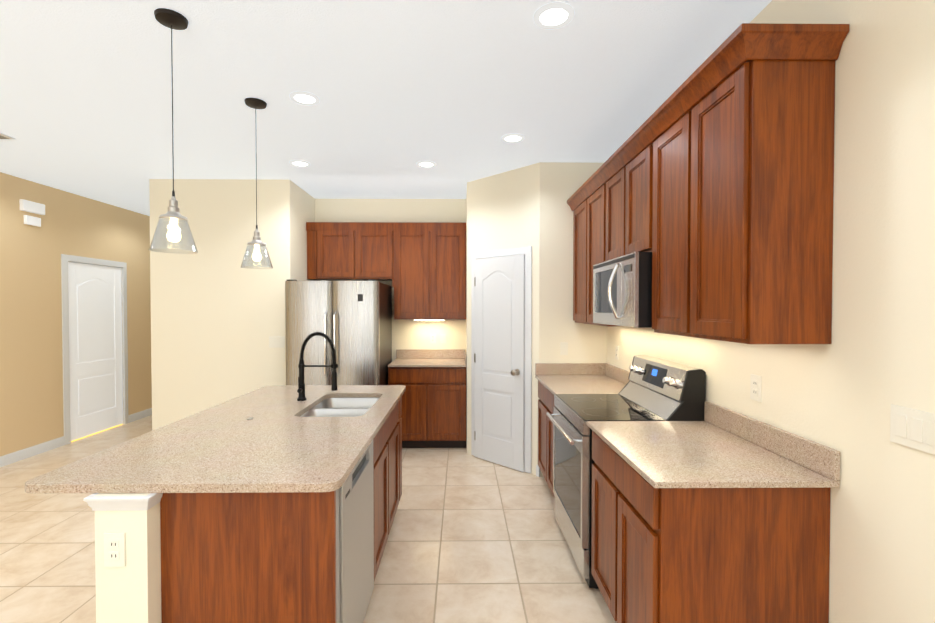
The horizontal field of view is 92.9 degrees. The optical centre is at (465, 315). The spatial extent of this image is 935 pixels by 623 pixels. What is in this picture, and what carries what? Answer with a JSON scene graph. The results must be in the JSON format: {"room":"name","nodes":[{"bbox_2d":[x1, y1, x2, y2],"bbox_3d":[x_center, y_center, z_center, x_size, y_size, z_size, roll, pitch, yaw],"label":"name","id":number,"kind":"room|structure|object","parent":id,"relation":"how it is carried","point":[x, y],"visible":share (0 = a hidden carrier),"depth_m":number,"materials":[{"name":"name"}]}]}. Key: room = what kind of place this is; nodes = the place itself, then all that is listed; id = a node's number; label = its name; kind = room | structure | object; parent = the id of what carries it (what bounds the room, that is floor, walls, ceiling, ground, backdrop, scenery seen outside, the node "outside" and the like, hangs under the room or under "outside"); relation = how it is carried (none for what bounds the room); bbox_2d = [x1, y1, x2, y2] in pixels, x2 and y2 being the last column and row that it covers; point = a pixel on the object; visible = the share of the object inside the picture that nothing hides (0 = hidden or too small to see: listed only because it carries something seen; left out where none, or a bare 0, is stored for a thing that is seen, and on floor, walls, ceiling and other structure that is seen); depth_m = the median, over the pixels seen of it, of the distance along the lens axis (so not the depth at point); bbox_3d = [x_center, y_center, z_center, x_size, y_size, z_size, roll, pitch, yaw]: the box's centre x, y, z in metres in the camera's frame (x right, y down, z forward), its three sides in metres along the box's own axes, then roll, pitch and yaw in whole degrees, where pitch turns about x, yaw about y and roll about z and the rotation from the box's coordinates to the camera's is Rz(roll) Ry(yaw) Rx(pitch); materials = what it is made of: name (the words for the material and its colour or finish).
{"room":"kitchen","nodes":[
{"label":"kitchen","id":0,"kind":"room"},
{"bbox_2d":[0,172,151,456],"bbox_3d":[-4.565,0.068,2.466,0.150,2.860,11.150,0,1,-1],"label":"wall","id":1,"kind":"structure","parent":0,"point":[31,386],"depth_m":4.80,"materials":[{"name":"beige paint"}]},
{"bbox_2d":[19,199,44,226],"bbox_3d":[-4.491,-1.058,4.613,0.040,0.240,0.240,0,1,-1],"label":"door chime","id":2,"kind":"object","parent":1,"relation":"attached to","point":[32,207],"visible":1,"depth_m":4.59,"materials":[{"name":"white plastic"}]},
{"bbox_2d":[0,436,64,466],"bbox_3d":[-4.468,1.474,0.953,0.013,0.100,8.075,0,1,-1],"label":"baseboard","id":3,"kind":"structure","parent":1,"relation":"attached to","point":[13,457],"depth_m":4.61,"materials":[{"name":"white wood"}]},
{"bbox_2d":[61,254,128,444],"bbox_3d":[-4.585,0.375,5.457,0.170,2.145,0.960,0,1,-1],"label":"door frame","id":4,"kind":"structure","parent":1,"relation":"attached to","point":[65,259],"depth_m":5.06,"materials":[{"name":"white wood"}]},
{"bbox_2d":[68,262,122,440],"bbox_3d":[-4.547,0.408,5.458,0.035,2.055,0.808,0,1,-1],"label":"hall door","id":5,"kind":"structure","parent":1,"relation":"in","point":[95,341],"depth_m":5.43,"materials":[{"name":"white wood"}]},
{"bbox_2d":[129,408,151,422],"bbox_3d":[-4.527,1.373,6.937,0.013,0.100,1.955,0,1,-1],"label":"baseboard","id":6,"kind":"structure","parent":1,"relation":"attached to","point":[139,415],"depth_m":6.17,"materials":[{"name":"white wood"}]},
{"bbox_2d":[149,179,314,430],"bbox_3d":[-2.532,0.004,6.241,1.430,2.860,3.340,0,1,-1],"label":"wall","id":7,"kind":"structure","parent":0,"point":[217,315],"depth_m":4.57,"materials":[{"name":"beige paint"}]},
{"bbox_2d":[0,415,616,622],"bbox_3d":[-1.590,1.547,2.546,6.200,0.100,11.200,0,1,-1],"label":"floor","id":8,"kind":"structure","parent":0,"point":[472,539],"depth_m":2.83,"materials":[{"name":"tile"}]},
{"bbox_2d":[81,395,401,622],"bbox_3d":[-0.885,1.048,2.461,0.822,0.899,1.908,0,1,-1],"label":"kitchen island","id":9,"kind":"object","parent":8,"relation":"on","point":[226,511],"depth_m":1.59,"materials":[{"name":"brown wood"}]},
{"bbox_2d":[25,385,405,494],"bbox_3d":[-1.003,0.581,2.515,1.103,0.033,1.960,0,1,-1],"label":"island countertop","id":10,"kind":"structure","parent":9,"relation":"on","point":[259,440],"depth_m":1.90,"materials":[{"name":"beige stone"}]},
{"bbox_2d":[293,331,337,398],"bbox_3d":[-0.974,0.331,2.918,0.269,0.454,0.087,0,1,-1],"label":"faucet","id":11,"kind":"object","parent":10,"relation":"on","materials":[{"name":"black metal"}]},
{"bbox_2d":[301,395,380,414],"bbox_3d":[-0.778,0.692,2.834,0.459,0.222,0.750,0,1,-1],"label":"sink","id":12,"kind":"object","parent":10,"relation":"in","point":[332,404],"depth_m":3.15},
{"bbox_2d":[339,440,373,622],"bbox_3d":[-0.763,1.059,1.973,0.598,0.895,0.597,0,1,-1],"label":"dishwasher","id":13,"kind":"object","parent":9,"relation":"in","point":[356,509],"visible":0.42,"depth_m":1.92,"materials":[{"name":"silver metal"}]},
{"bbox_2d":[285,280,391,384],"bbox_3d":[-1.302,0.551,4.717,0.910,1.817,0.921,0,1,-1],"label":"fridge","id":14,"kind":"object","parent":8,"relation":"on","point":[352,320],"visible":0.4,"depth_m":4.32,"materials":[{"name":"silver metal"}]},
{"bbox_2d":[388,349,466,447],"bbox_3d":[-0.412,0.935,5.077,0.847,1.038,0.635,0,1,-1],"label":"base cabinet","id":15,"kind":"object","parent":8,"relation":"on","point":[433,415],"visible":0.94,"depth_m":4.80,"materials":[{"name":"brown wood"}]},
{"bbox_2d":[388,349,466,366],"bbox_3d":[-0.410,0.481,5.070,0.843,0.129,0.635,0,1,-1],"label":"countertop","id":16,"kind":"structure","parent":15,"relation":"on","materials":[{"name":"stone"}]},
{"bbox_2d":[535,363,629,497],"bbox_3d":[0.969,0.960,3.611,0.655,1.038,0.893,0,1,-1],"label":"base cabinet","id":17,"kind":"object","parent":8,"relation":"on","point":[579,378],"visible":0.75,"depth_m":3.73,"materials":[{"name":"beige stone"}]},
{"bbox_2d":[535,363,629,393],"bbox_3d":[0.969,0.505,3.603,0.655,0.129,0.893,0,1,-1],"label":"countertop","id":18,"kind":"structure","parent":17,"relation":"on","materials":[{"name":"stone"}]},
{"bbox_2d":[546,355,705,588],"bbox_3d":[0.934,0.888,2.780,0.722,1.210,0.754,0,1,-1],"label":"range","id":19,"kind":"object","parent":8,"relation":"on","point":[656,389],"visible":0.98,"depth_m":2.60,"materials":[{"name":"silver metal"}]},
{"bbox_2d":[587,401,839,622],"bbox_3d":[0.985,0.987,1.980,0.655,1.038,0.837,0,1,-1],"label":"base cabinet","id":20,"kind":"object","parent":8,"relation":"on","point":[719,514],"visible":0.98,"depth_m":1.60,"materials":[{"name":"brown wood"}]},
{"bbox_2d":[587,401,839,487],"bbox_3d":[0.985,0.533,1.973,0.655,0.129,0.837,0,1,-1],"label":"countertop","id":21,"kind":"structure","parent":20,"relation":"on","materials":[{"name":"stone"}]},
{"bbox_2d":[0,0,771,215],"bbox_3d":[-1.590,-1.413,2.496,6.200,0.100,11.200,0,1,-1],"label":"ceiling","id":22,"kind":"structure","parent":0,"point":[455,91],"depth_m":2.65,"materials":[{"name":"white paint"}]},
{"bbox_2d":[0,133,15,139],"bbox_3d":[-3.699,-1.371,3.346,0.400,0.012,0.220,0,1,-1],"label":"ceiling vent","id":23,"kind":"object","parent":22,"relation":"in","point":[3,136],"visible":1,"depth_m":3.41,"materials":[{"name":"white"}]},
{"bbox_2d":[149,8,197,253],"bbox_3d":[-1.335,-0.824,2.028,0.191,1.059,0.191,0,1,-1],"label":"pendant light","id":24,"kind":"object","parent":22,"relation":"hanging from","point":[171,19],"visible":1,"depth_m":2.02,"materials":[{"name":"clear glass"}]},
{"bbox_2d":[241,98,272,268],"bbox_3d":[-1.343,-0.838,2.858,0.191,1.059,0.191,0,1,-1],"label":"pendant light","id":25,"kind":"object","parent":22,"relation":"hanging from","point":[255,104],"visible":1,"depth_m":2.85,"materials":[{"name":"clear glass"}]},
{"bbox_2d":[289,160,310,166],"bbox_3d":[-1.505,-1.384,4.048,0.184,0.010,0.184,0,1,-1],"label":"recessed light","id":26,"kind":"object","parent":22,"relation":"in","point":[300,163],"visible":0.96,"depth_m":4.04,"materials":[{"name":"white plastic"}]},
{"bbox_2d":[289,91,319,105],"bbox_3d":[-1.008,-1.362,2.793,0.184,0.010,0.184,0,1,-1],"label":"recessed light","id":27,"kind":"object","parent":22,"relation":"in","point":[304,98],"visible":1,"depth_m":2.79,"materials":[{"name":"white plastic"}]},
{"bbox_2d":[416,161,435,167],"bbox_3d":[-0.356,-1.384,4.069,0.184,0.010,0.184,0,1,-1],"label":"recessed light","id":28,"kind":"object","parent":22,"relation":"in","point":[426,164],"visible":1,"depth_m":4.07,"materials":[{"name":"white plastic"}]},
{"bbox_2d":[501,133,524,142],"bbox_3d":[0.371,-1.373,3.446,0.184,0.010,0.184,0,1,-1],"label":"recessed light","id":29,"kind":"object","parent":22,"relation":"in","point":[512,138],"visible":1,"depth_m":3.44,"materials":[{"name":"white plastic"}]},
{"bbox_2d":[533,2,574,29],"bbox_3d":[0.400,-1.349,2.007,0.184,0.010,0.184,0,1,-1],"label":"recessed light","id":30,"kind":"object","parent":22,"relation":"in","point":[552,15],"visible":1,"depth_m":2.00,"materials":[{"name":"white plastic"}]},
{"bbox_2d":[315,198,465,360],"bbox_3d":[-0.899,0.018,5.452,1.820,2.860,0.150,0,1,-1],"label":"wall","id":31,"kind":"structure","parent":0,"point":[409,334],"depth_m":5.36,"materials":[{"name":"beige paint"}]},
{"bbox_2d":[314,226,361,280],"bbox_3d":[-1.440,-0.703,5.199,0.508,0.570,0.315,0,1,-1],"label":"upper cabinet","id":32,"kind":"object","parent":31,"relation":"attached to","point":[337,249],"depth_m":5.05,"materials":[{"name":"brown wood"}]},
{"bbox_2d":[362,226,393,281],"bbox_3d":[-1.071,-0.703,5.203,0.508,0.570,0.315,0,1,-1],"label":"upper cabinet","id":33,"kind":"object","parent":31,"relation":"attached to","point":[377,241],"depth_m":5.05,"materials":[{"name":"brown wood"}]},
{"bbox_2d":[392,226,437,320],"bbox_3d":[-0.612,-0.473,5.212,0.558,1.030,0.315,0,1,-1],"label":"upper cabinet","id":34,"kind":"object","parent":31,"relation":"attached to","point":[421,266],"depth_m":5.06,"materials":[{"name":"brown wood"}]},
{"bbox_2d":[430,334,435,342],"bbox_3d":[-0.388,0.279,5.382,0.070,0.115,0.008,0,1,-1],"label":"electrical outlet","id":35,"kind":"object","parent":31,"relation":"attached to","point":[432,338],"visible":1,"depth_m":5.38,"materials":[{"name":"white plastic"}]},
{"bbox_2d":[440,334,445,342],"bbox_3d":[-0.268,0.279,5.383,0.070,0.115,0.008,0,1,-1],"label":"electrical outlet","id":36,"kind":"object","parent":31,"relation":"attached to","point":[442,338],"visible":1,"depth_m":5.38,"materials":[{"name":"white plastic"}]},
{"bbox_2d":[438,226,465,320],"bbox_3d":[-0.232,-0.473,5.215,0.482,1.030,0.315,0,1,-1],"label":"upper cabinet","id":37,"kind":"object","parent":31,"relation":"attached to","point":[451,239],"depth_m":5.07,"materials":[{"name":"brown wood"}]},
{"bbox_2d":[414,319,444,320],"bbox_3d":[-0.416,0.051,5.159,0.360,0.017,0.062,0,1,-1],"label":"light","id":38,"kind":"object","parent":37,"relation":"attached to","point":[414,319],"depth_m":5.13,"materials":[{"name":"white plastic"}]},
{"bbox_2d":[466,162,606,475],"bbox_3d":[0.728,0.029,4.794,1.420,2.860,1.500,0,1,-1],"label":"wall","id":39,"kind":"structure","parent":0,"point":[526,206],"depth_m":4.05,"materials":[{"name":"beige paint"}]},
{"bbox_2d":[471,246,531,472],"bbox_3d":[0.340,0.407,4.364,0.545,2.101,0.545,0,1,-1],"label":"pantry door","id":40,"kind":"structure","parent":39,"relation":"in","point":[501,360],"depth_m":4.30,"materials":[{"name":"white wood"}]},
{"bbox_2d":[536,465,539,476],"bbox_3d":[0.668,1.421,4.064,0.035,0.100,0.013,1,1,44],"label":"baseboard","id":41,"kind":"structure","parent":39,"relation":"attached to","point":[537,471],"depth_m":4.06,"materials":[{"name":"white wood"}]},
{"bbox_2d":[560,342,567,354],"bbox_3d":[0.901,0.301,4.045,0.070,0.115,0.008,0,1,-1],"label":"electrical outlet","id":42,"kind":"object","parent":39,"relation":"attached to","point":[563,348],"visible":1,"depth_m":4.04,"materials":[{"name":"white plastic"}]},
{"bbox_2d":[607,0,934,622],"bbox_3d":[1.405,0.101,0.501,0.150,2.860,7.100,0,1,-1],"label":"wall","id":43,"kind":"structure","parent":0,"point":[858,376],"depth_m":1.45,"materials":[{"name":"beige paint"}]},
{"bbox_2d":[571,199,582,322],"bbox_3d":[1.137,-0.449,3.777,0.315,1.030,0.515,0,1,-1],"label":"upper cabinet","id":44,"kind":"object","parent":43,"relation":"attached to","point":[577,210],"depth_m":3.91,"materials":[{"name":"brown wood"}]},
{"bbox_2d":[583,179,602,262],"bbox_3d":[1.141,-0.442,3.402,0.315,1.030,0.514,0,1,-1],"label":"upper cabinet","id":45,"kind":"object","parent":43,"relation":"attached to","point":[593,201],"depth_m":3.43,"materials":[{"name":"brown wood"}]},
{"bbox_2d":[579,255,618,325],"bbox_3d":[1.071,-0.148,2.864,0.464,0.407,0.553,0,1,-1],"label":"upper cabinet","id":46,"kind":"object","parent":43,"relation":"attached to","point":[598,278],"depth_m":3.02,"materials":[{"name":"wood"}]},
{"bbox_2d":[593,252,651,327],"bbox_3d":[1.072,-0.145,2.764,0.464,0.407,0.752,0,1,-1],"label":"microwave","id":47,"kind":"object","parent":46,"relation":"in","point":[622,286],"depth_m":2.53,"materials":[{"name":"silver metal"}]},
{"bbox_2d":[603,167,618,254],"bbox_3d":[1.145,-0.652,2.911,0.315,0.595,0.448,0,1,-1],"label":"upper cabinet","id":48,"kind":"object","parent":43,"relation":"attached to","point":[611,180],"depth_m":3.03,"materials":[{"name":"brown wood"}]},
{"bbox_2d":[615,346,618,359],"bbox_3d":[1.293,0.316,3.784,0.008,0.115,0.070,0,1,-1],"label":"electrical outlet","id":49,"kind":"object","parent":43,"relation":"attached to","point":[617,352],"visible":1,"depth_m":3.77,"materials":[{"name":"white plastic"}]},
{"bbox_2d":[619,139,646,250],"bbox_3d":[1.148,-0.646,2.603,0.315,0.595,0.448,0,1,-1],"label":"upper cabinet","id":50,"kind":"object","parent":43,"relation":"attached to","point":[633,169],"depth_m":2.63,"materials":[{"name":"brown wood"}]},
{"bbox_2d":[647,111,678,334],"bbox_3d":[1.153,-0.421,2.143,0.315,1.030,0.465,0,1,-1],"label":"upper cabinet","id":51,"kind":"object","parent":43,"relation":"attached to","point":[663,143],"depth_m":2.26,"materials":[{"name":"brown wood"}]},
{"bbox_2d":[750,374,761,401],"bbox_3d":[1.311,0.326,2.004,0.008,0.115,0.070,0,1,-1],"label":"electrical outlet","id":52,"kind":"object","parent":43,"relation":"attached to","point":[755,387],"visible":1,"depth_m":2.00,"materials":[{"name":"white plastic"}]},
{"bbox_2d":[675,47,841,343],"bbox_3d":[1.156,-0.416,1.817,0.315,1.030,0.464,0,1,-1],"label":"upper cabinet","id":53,"kind":"object","parent":43,"relation":"attached to","point":[700,201],"depth_m":1.59,"materials":[{"name":"brown wood"}]},
{"bbox_2d":[890,404,934,454],"bbox_3d":[1.318,0.333,1.294,0.008,0.115,0.162,0,1,-1],"label":"light switch","id":54,"kind":"object","parent":43,"relation":"attached to","point":[913,428],"visible":1,"depth_m":1.30,"materials":[{"name":"white plastic"}]}
]}

